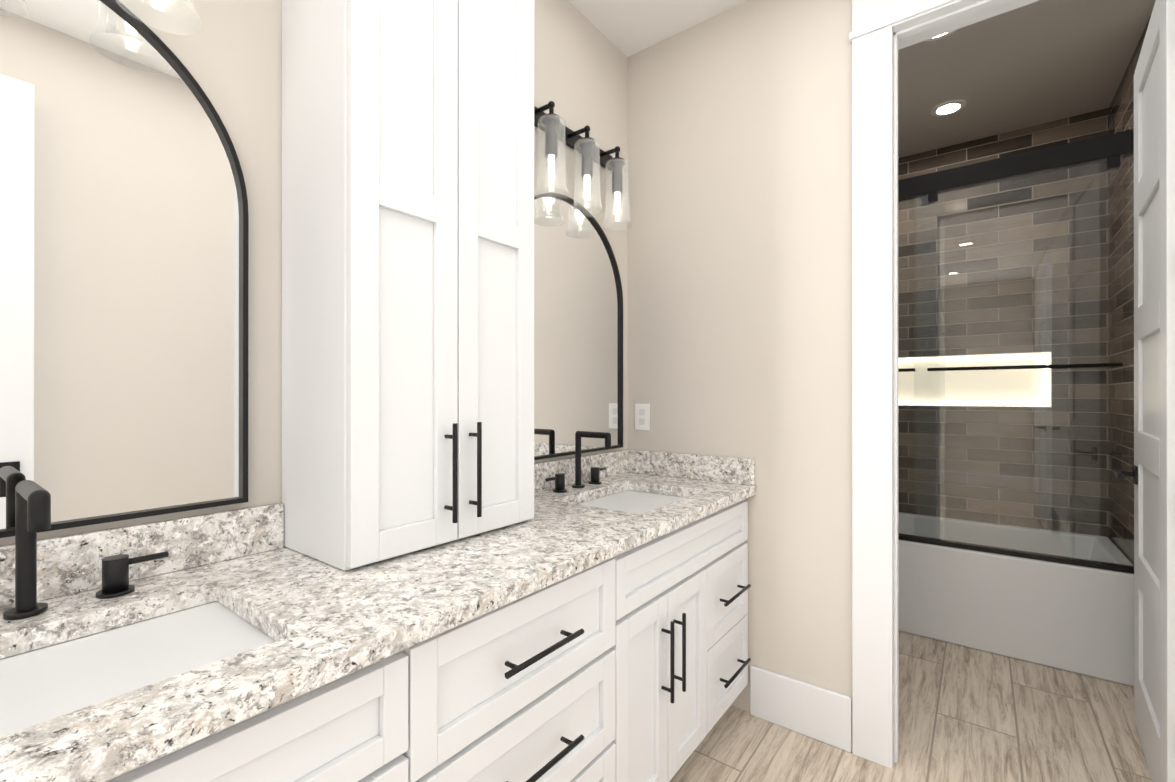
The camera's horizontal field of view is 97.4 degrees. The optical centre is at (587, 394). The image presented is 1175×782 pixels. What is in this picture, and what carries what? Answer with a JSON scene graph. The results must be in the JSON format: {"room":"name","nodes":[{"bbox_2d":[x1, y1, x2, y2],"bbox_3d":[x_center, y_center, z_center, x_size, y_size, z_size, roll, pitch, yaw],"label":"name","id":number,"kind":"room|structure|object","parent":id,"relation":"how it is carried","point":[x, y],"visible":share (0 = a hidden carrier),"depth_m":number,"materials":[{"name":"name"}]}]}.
{"room":"bathroom","nodes":[
{"label":"bathroom","id":0,"kind":"room"},
{"bbox_2d":[0,0,626,544],"bbox_3d":[-0.639,-0.150,1.348,0.120,2.740,6.740,0,0,37],"label":"wall","id":1,"kind":"structure","parent":0,"point":[228,54],"depth_m":1.15,"materials":[{"name":"paint"}]},
{"bbox_2d":[0,0,248,537],"bbox_3d":[-0.956,-0.261,0.813,0.020,0.980,0.740,0,0,37],"label":"mirror","id":2,"kind":"object","parent":1,"relation":"attached to","point":[124,240],"visible":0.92,"depth_m":0.94,"materials":[{"name":"clear glass"}]},
{"bbox_2d":[115,0,201,34],"bbox_3d":[-0.899,-0.848,0.770,0.164,0.333,0.580,0,0,37],"label":"wall sconce","id":3,"kind":"object","parent":1,"relation":"attached to","point":[192,6],"visible":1,"depth_m":0.96,"materials":[{"name":"clear glass"}]},
{"bbox_2d":[0,449,631,606],"bbox_3d":[-0.526,0.295,1.377,0.020,0.099,2.348,0,0,37],"label":"backsplash","id":4,"kind":"structure","parent":1,"relation":"attached to","point":[67,562],"depth_m":1.00,"materials":[{"name":"grey stone"}]},
{"bbox_2d":[534,193,622,459],"bbox_3d":[-0.075,-0.260,1.968,0.020,0.980,0.740,0,0,37],"label":"mirror","id":5,"kind":"object","parent":1,"relation":"attached to","point":[578,339],"visible":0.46,"depth_m":2.00,"materials":[{"name":"clear glass"}]},
{"bbox_2d":[534,101,631,229],"bbox_3d":[-0.018,-0.846,1.925,0.164,0.333,0.580,0,0,37],"label":"wall sconce","id":6,"kind":"object","parent":1,"relation":"attached to","point":[552,127],"visible":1,"depth_m":1.90,"materials":[{"name":"clear glass"}]},
{"bbox_2d":[627,0,851,711],"bbox_3d":[0.936,-0.150,1.814,1.820,2.740,0.110,0,0,37],"label":"wall","id":7,"kind":"structure","parent":0,"point":[739,246],"depth_m":1.95,"materials":[{"name":"paint"}]},
{"bbox_2d":[635,404,649,429],"bbox_3d":[0.241,0.098,2.269,0.072,0.115,0.007,0,0,37],"label":"electrical outlet plate","id":8,"kind":"object","parent":7,"relation":"attached to","point":[642,416],"visible":1,"depth_m":2.27,"materials":[{"name":"white plastic"}]},
{"bbox_2d":[628,451,755,486],"bbox_3d":[0.410,0.295,2.128,0.559,0.099,0.020,0,0,37],"label":"backsplash","id":9,"kind":"structure","parent":7,"relation":"attached to","point":[720,469],"depth_m":2.10,"materials":[{"name":"grey stone"}]},
{"bbox_2d":[750,665,851,751],"bbox_3d":[0.763,1.128,1.865,0.350,0.185,0.016,0,0,37],"label":"baseboard","id":10,"kind":"structure","parent":7,"relation":"attached to","point":[821,714],"depth_m":1.83,"materials":[{"name":"white wood"}]},
{"bbox_2d":[849,0,1038,768],"bbox_3d":[1.293,-0.095,1.542,0.921,2.629,0.194,0,0,37],"label":"door frame","id":11,"kind":"structure","parent":7,"relation":"attached to","point":[882,33],"depth_m":1.71,"materials":[{"name":"white"}]},
{"bbox_2d":[1134,0,1174,781],"bbox_3d":[1.829,0.011,1.659,0.035,2.402,0.665,0,0,41],"label":"door leaf","id":12,"kind":"structure","parent":7,"relation":"in","point":[1154,393],"depth_m":1.60,"materials":[{"name":"white wood"}]},
{"bbox_2d":[1114,465,1137,483],"bbox_3d":[1.974,0.290,1.825,0.147,0.064,0.147,0,0,41],"label":"door handle","id":13,"kind":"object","parent":12,"relation":"attached to","point":[1133,474],"depth_m":1.85,"materials":[{"name":"black metal"}]},
{"bbox_2d":[568,0,1155,157],"bbox_3d":[0.133,-1.551,0.761,2.060,0.060,6.740,0,0,37],"label":"ceiling","id":14,"kind":"structure","parent":0,"point":[1037,63],"depth_m":2.33,"materials":[{"name":"paint"}]},
{"bbox_2d":[925,29,956,40],"bbox_3d":[1.459,-1.517,2.139,0.150,0.003,0.150,0,0,37],"label":"recessed light","id":15,"kind":"object","parent":14,"relation":"in","point":[940,36],"visible":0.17,"depth_m":2.18,"materials":[{"name":"white"}]},
{"bbox_2d":[931,100,965,115],"bbox_3d":[1.914,-1.516,2.736,0.150,0.003,0.150,0,0,37],"label":"recessed light","id":16,"kind":"object","parent":14,"relation":"in","point":[947,108],"visible":1,"depth_m":2.73,"materials":[{"name":"white"}]},
{"bbox_2d":[669,631,1151,781],"bbox_3d":[0.133,1.249,0.758,2.060,0.060,6.740,0,0,37],"label":"floor","id":17,"kind":"structure","parent":0,"point":[967,714],"depth_m":1.84,"materials":[{"name":"brown wood"}]},
{"bbox_2d":[80,491,755,781],"bbox_3d":[-0.293,0.800,1.207,0.596,0.838,2.336,0,0,37],"label":"bathroom vanity","id":18,"kind":"object","parent":17,"relation":"on","point":[588,623],"depth_m":1.05,"materials":[{"name":"white wood"}]},
{"bbox_2d":[0,471,755,781],"bbox_3d":[-0.302,0.362,1.207,0.583,0.034,2.348,0,0,37],"label":"countertop","id":19,"kind":"structure","parent":18,"relation":"on","point":[320,618],"depth_m":0.84,"materials":[{"name":"grey stone"}]},
{"bbox_2d":[0,480,171,622],"bbox_3d":[-0.822,0.239,0.793,0.160,0.209,0.307,0,0,37],"label":"faucet","id":20,"kind":"object","parent":19,"relation":"on","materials":[{"name":"black metal"}]},
{"bbox_2d":[0,595,267,726],"bbox_3d":[-0.689,0.451,0.662,0.362,0.170,0.492,0,0,37],"label":"sink","id":21,"kind":"object","parent":19,"relation":"in","point":[39,676],"depth_m":0.75,"materials":[{"name":"white ceramic"}]},
{"bbox_2d":[282,0,533,570],"bbox_3d":[-0.391,-0.454,1.263,0.373,1.593,0.655,0,0,37],"label":"cabinet","id":22,"kind":"object","parent":19,"relation":"on","point":[407,276],"visible":0.98,"depth_m":1.12,"materials":[{"name":"white wood"}]},
{"bbox_2d":[548,431,610,490],"bbox_3d":[0.023,0.240,1.903,0.160,0.209,0.308,0,0,37],"label":"faucet","id":23,"kind":"object","parent":19,"relation":"on","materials":[{"name":"black metal"}]},
{"bbox_2d":[572,487,683,510],"bbox_3d":[0.157,0.453,1.773,0.362,0.170,0.492,0,0,37],"label":"sink","id":24,"kind":"object","parent":19,"relation":"in","point":[628,498],"depth_m":1.89,"materials":[{"name":"white ceramic"}]},
{"bbox_2d":[898,512,1133,686],"bbox_3d":[1.936,0.986,2.878,1.492,0.470,0.757,0,0,37],"label":"bathtub","id":25,"kind":"object","parent":17,"relation":"on","point":[1072,618],"visible":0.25,"depth_m":2.40,"materials":[{"name":"white ceramic"}]},
{"bbox_2d":[898,129,1133,573],"bbox_3d":[1.717,-0.180,2.592,1.490,1.858,0.096,0,0,37],"label":"rail","id":26,"kind":"object","parent":25,"relation":"on","point":[1112,147],"visible":0.58,"depth_m":2.37,"materials":[{"name":"black metal"}]},
{"bbox_2d":[898,153,1133,567],"bbox_3d":[1.728,-0.142,2.606,1.472,1.741,0.032,0,0,37],"label":"shower door","id":27,"kind":"structure","parent":26,"relation":"attached to","point":[945,383],"depth_m":2.41,"materials":[{"name":"clear glass"}]},
{"bbox_2d":[898,108,1109,538],"bbox_3d":[2.231,-0.148,3.266,1.520,2.740,0.210,0,0,37],"label":"wall","id":28,"kind":"structure","parent":0,"point":[1093,124],"depth_m":2.98,"materials":[{"name":"tile"}]},
{"bbox_3d":[0.905,-0.152,0.172,0.120,2.740,6.740,0,0,37],"label":"wall","id":29,"kind":"structure","parent":0,"visible":0},
{"bbox_2d":[1109,16,1150,563],"bbox_3d":[2.515,-0.149,2.396,0.012,2.740,0.830,0,0,37],"label":"wall tile","id":30,"kind":"structure","parent":29,"relation":"attached to","point":[1121,112],"depth_m":2.48,"materials":[{"name":"brown tile"}]}
]}

